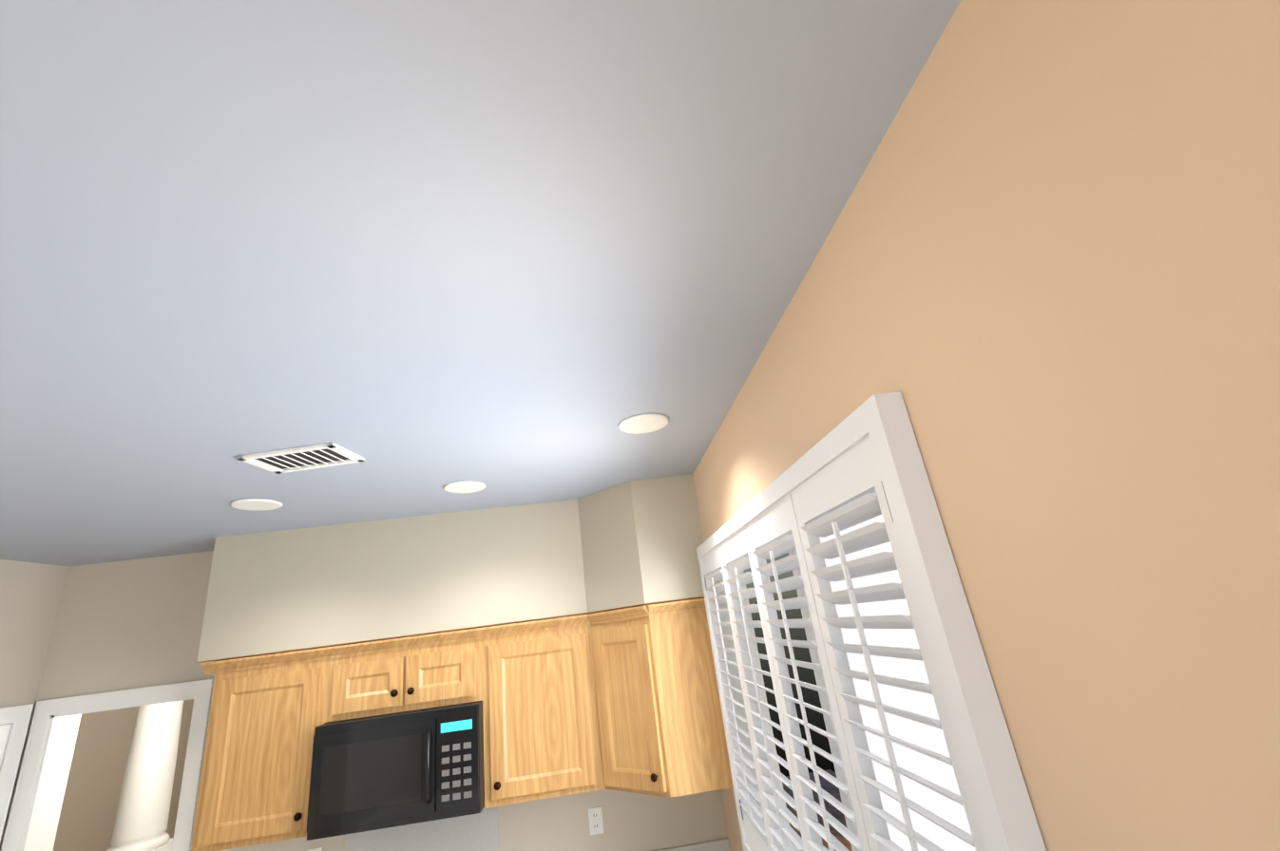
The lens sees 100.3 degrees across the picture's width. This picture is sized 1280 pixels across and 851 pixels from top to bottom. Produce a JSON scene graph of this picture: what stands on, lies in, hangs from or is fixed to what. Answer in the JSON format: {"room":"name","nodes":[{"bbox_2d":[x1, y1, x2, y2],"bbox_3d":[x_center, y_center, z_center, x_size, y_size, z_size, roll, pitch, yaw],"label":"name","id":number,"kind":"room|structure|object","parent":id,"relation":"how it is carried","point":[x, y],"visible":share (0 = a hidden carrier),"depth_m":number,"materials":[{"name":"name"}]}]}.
{"room":"kitchen","nodes":[
{"label":"kitchen","id":0,"kind":"room"},
{"bbox_2d":[0,559,68,848],"bbox_3d":[-3.667,2.028,2.127,1.130,2.830,1.200,-5,-20,-6],"label":"wall","id":1,"kind":"structure","parent":0,"point":[30,594],"depth_m":2.82,"materials":[{"name":"beige paint"}]},
{"bbox_2d":[0,704,33,841],"bbox_3d":[-3.024,2.303,2.058,0.080,2.116,0.832,-5,-20,-6],"label":"door","id":2,"kind":"structure","parent":1,"relation":"attached to","point":[13,732],"depth_m":2.68,"materials":[{"name":"white wood"}]},
{"bbox_2d":[52,699,193,850],"bbox_3d":[-5.087,3.009,4.292,0.150,2.830,3.700,-5,-20,-6],"label":"wall","id":3,"kind":"structure","parent":0,"point":[90,802],"depth_m":4.99,"materials":[{"name":"beige paint"}]},
{"bbox_2d":[172,701,193,838],"bbox_3d":[-3.415,3.519,6.264,3.750,2.830,0.150,-5,-20,-6],"label":"wall","id":4,"kind":"structure","parent":0,"point":[182,771],"depth_m":5.96,"materials":[{"name":"beige paint"}]},
{"bbox_2d":[0,551,727,850],"bbox_3d":[-1.289,1.987,2.852,3.730,2.830,0.150,-5,-20,-6],"label":"wall","id":5,"kind":"structure","parent":0,"point":[124,625],"depth_m":2.92,"materials":[{"name":"beige paint"}]},
{"bbox_2d":[0,678,214,850],"bbox_3d":[-2.639,2.445,2.594,0.872,2.126,0.190,-5,-20,-6],"label":"door frame","id":6,"kind":"structure","parent":5,"relation":"attached to","point":[36,805],"depth_m":2.79,"materials":[{"name":"white wood"}]},
{"bbox_2d":[191,648,324,850],"bbox_3d":[-1.807,1.570,2.666,0.545,0.805,0.423,-5,-20,-6],"label":"upper cabinet","id":7,"kind":"object","parent":5,"relation":"attached to","point":[256,786],"depth_m":2.54,"materials":[{"name":"brown wood"}]},
{"bbox_2d":[306,847,322,850],"bbox_3d":[-1.631,2.184,2.668,0.072,0.116,0.009,-5,-20,-6],"label":"electrical outlet","id":8,"kind":"object","parent":5,"relation":"attached to","point":[317,850],"visible":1,"depth_m":2.69,"materials":[{"name":"white plastic"}]},
{"bbox_2d":[308,628,479,840],"bbox_3d":[-1.165,1.510,2.729,0.750,0.805,0.423,-5,-20,-6],"label":"upper cabinet","id":9,"kind":"object","parent":5,"relation":"attached to","point":[450,741],"depth_m":2.53,"materials":[{"name":"brown wood"}]},
{"bbox_2d":[305,693,497,841],"bbox_3d":[-1.144,1.664,2.654,0.756,0.450,0.458,-5,-20,-6],"label":"microwave","id":10,"kind":"object","parent":9,"relation":"in","point":[428,763],"depth_m":2.48,"materials":[{"name":"black metal"}]},
{"bbox_2d":[479,614,597,821],"bbox_3d":[-0.480,1.446,2.796,0.634,0.805,0.423,-5,-20,-6],"label":"upper cabinet","id":11,"kind":"object","parent":5,"relation":"attached to","point":[537,742],"depth_m":2.67,"materials":[{"name":"brown wood"}]},
{"bbox_2d":[588,806,603,835],"bbox_3d":[-0.231,2.071,2.797,0.072,0.116,0.009,-5,-20,-6],"label":"electrical outlet","id":12,"kind":"object","parent":5,"relation":"attached to","point":[595,818],"visible":1,"depth_m":2.80,"materials":[{"name":"white plastic"}]},
{"bbox_2d":[652,838,729,850],"bbox_3d":[-0.793,2.332,2.658,2.542,0.105,0.020,-5,-20,-6],"label":"backsplash","id":13,"kind":"structure","parent":5,"relation":"attached to","point":[722,845],"depth_m":2.77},
{"bbox_2d":[196,475,704,663],"bbox_3d":[-0.969,0.779,2.906,2.560,0.620,0.635,-5,-20,-6],"label":"ceiling soffit","id":14,"kind":"structure","parent":0,"point":[632,544],"depth_m":2.82,"materials":[{"name":"beige paint"}]},
{"bbox_2d":[0,0,960,566],"bbox_3d":[-1.877,-0.073,1.263,9.000,0.060,13.700,-5,-20,-6],"label":"ceiling","id":15,"kind":"structure","parent":0,"point":[418,255],"depth_m":0.97,"materials":[{"name":"grey paint"}]},
{"bbox_2d":[229,498,282,511],"bbox_3d":[-1.704,0.354,2.376,0.190,0.010,0.190,-5,-20,-6],"label":"recessed light","id":16,"kind":"object","parent":15,"relation":"in","point":[257,505],"visible":1,"depth_m":2.37,"materials":[{"name":"white"}]},
{"bbox_2d":[235,442,365,474],"bbox_3d":[-1.206,0.120,1.917,0.340,0.011,0.200,-8,-20,2],"label":"ceiling vent","id":17,"kind":"object","parent":15,"relation":"in","point":[306,458],"visible":1,"depth_m":1.91,"materials":[{"name":"white metal"}]},
{"bbox_2d":[443,480,485,493],"bbox_3d":[-0.825,0.292,2.518,0.190,0.010,0.190,-5,-20,-6],"label":"recessed light","id":18,"kind":"object","parent":15,"relation":"in","point":[468,487],"visible":0.98,"depth_m":2.52,"materials":[{"name":"white plastic"}]},
{"bbox_2d":[618,413,668,434],"bbox_3d":[0.014,-0.005,2.007,0.190,0.010,0.190,-5,-20,-6],"label":"recessed light","id":19,"kind":"object","parent":15,"relation":"in","point":[640,424],"visible":1,"depth_m":2.00,"materials":[{"name":"white"}]},
{"bbox_2d":[692,0,1279,850],"bbox_3d":[0.744,0.247,-1.157,0.150,2.830,9.100,-5,-20,-6],"label":"wall","id":20,"kind":"structure","parent":0,"point":[1039,287],"depth_m":0.57,"materials":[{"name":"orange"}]},
{"bbox_2d":[586,597,733,798],"bbox_3d":[0.082,1.361,2.762,0.607,0.805,0.610,-5,-20,-6],"label":"upper cabinet","id":21,"kind":"object","parent":20,"relation":"attached to","point":[659,727],"depth_m":2.53,"materials":[{"name":"brown wood"}]},
{"bbox_2d":[714,491,876,850],"bbox_3d":[0.536,0.856,1.574,0.149,1.162,1.797,-5,-20,-6],"label":"window","id":22,"kind":"structure","parent":20,"relation":"in","point":[735,683],"depth_m":2.29,"materials":[{"name":"white"}]},
{"bbox_2d":[696,391,1046,850],"bbox_3d":[0.432,0.871,1.562,0.063,1.272,1.919,-5,-20,-6],"label":"window shutters","id":23,"kind":"object","parent":22,"relation":"attached to","point":[831,481],"visible":1,"depth_m":1.07,"materials":[{"name":"white wood"}]},
{"bbox_3d":[-3.885,3.481,3.386,1.970,1.040,0.220,-5,-20,-6],"label":"wall","id":24,"kind":"structure","parent":0,"visible":0},
{"bbox_2d":[106,700,183,850],"bbox_3d":[-3.490,2.389,3.822,0.340,1.198,0.340,-5,-20,-6],"label":"column","id":25,"kind":"structure","parent":24,"relation":"on","point":[142,813],"depth_m":3.70,"materials":[{"name":"white paint"}]},
{"label":"outside","id":26,"kind":"structure","parent":0,"visible":0},
{"bbox_2d":[819,515,975,850],"bbox_3d":[2.004,0.685,2.182,0.030,6.000,7.500,-5,-20,-6],"label":"window","id":27,"kind":"structure","parent":26,"point":[940,773],"depth_m":4.00,"materials":[{"name":"white"}]}
]}

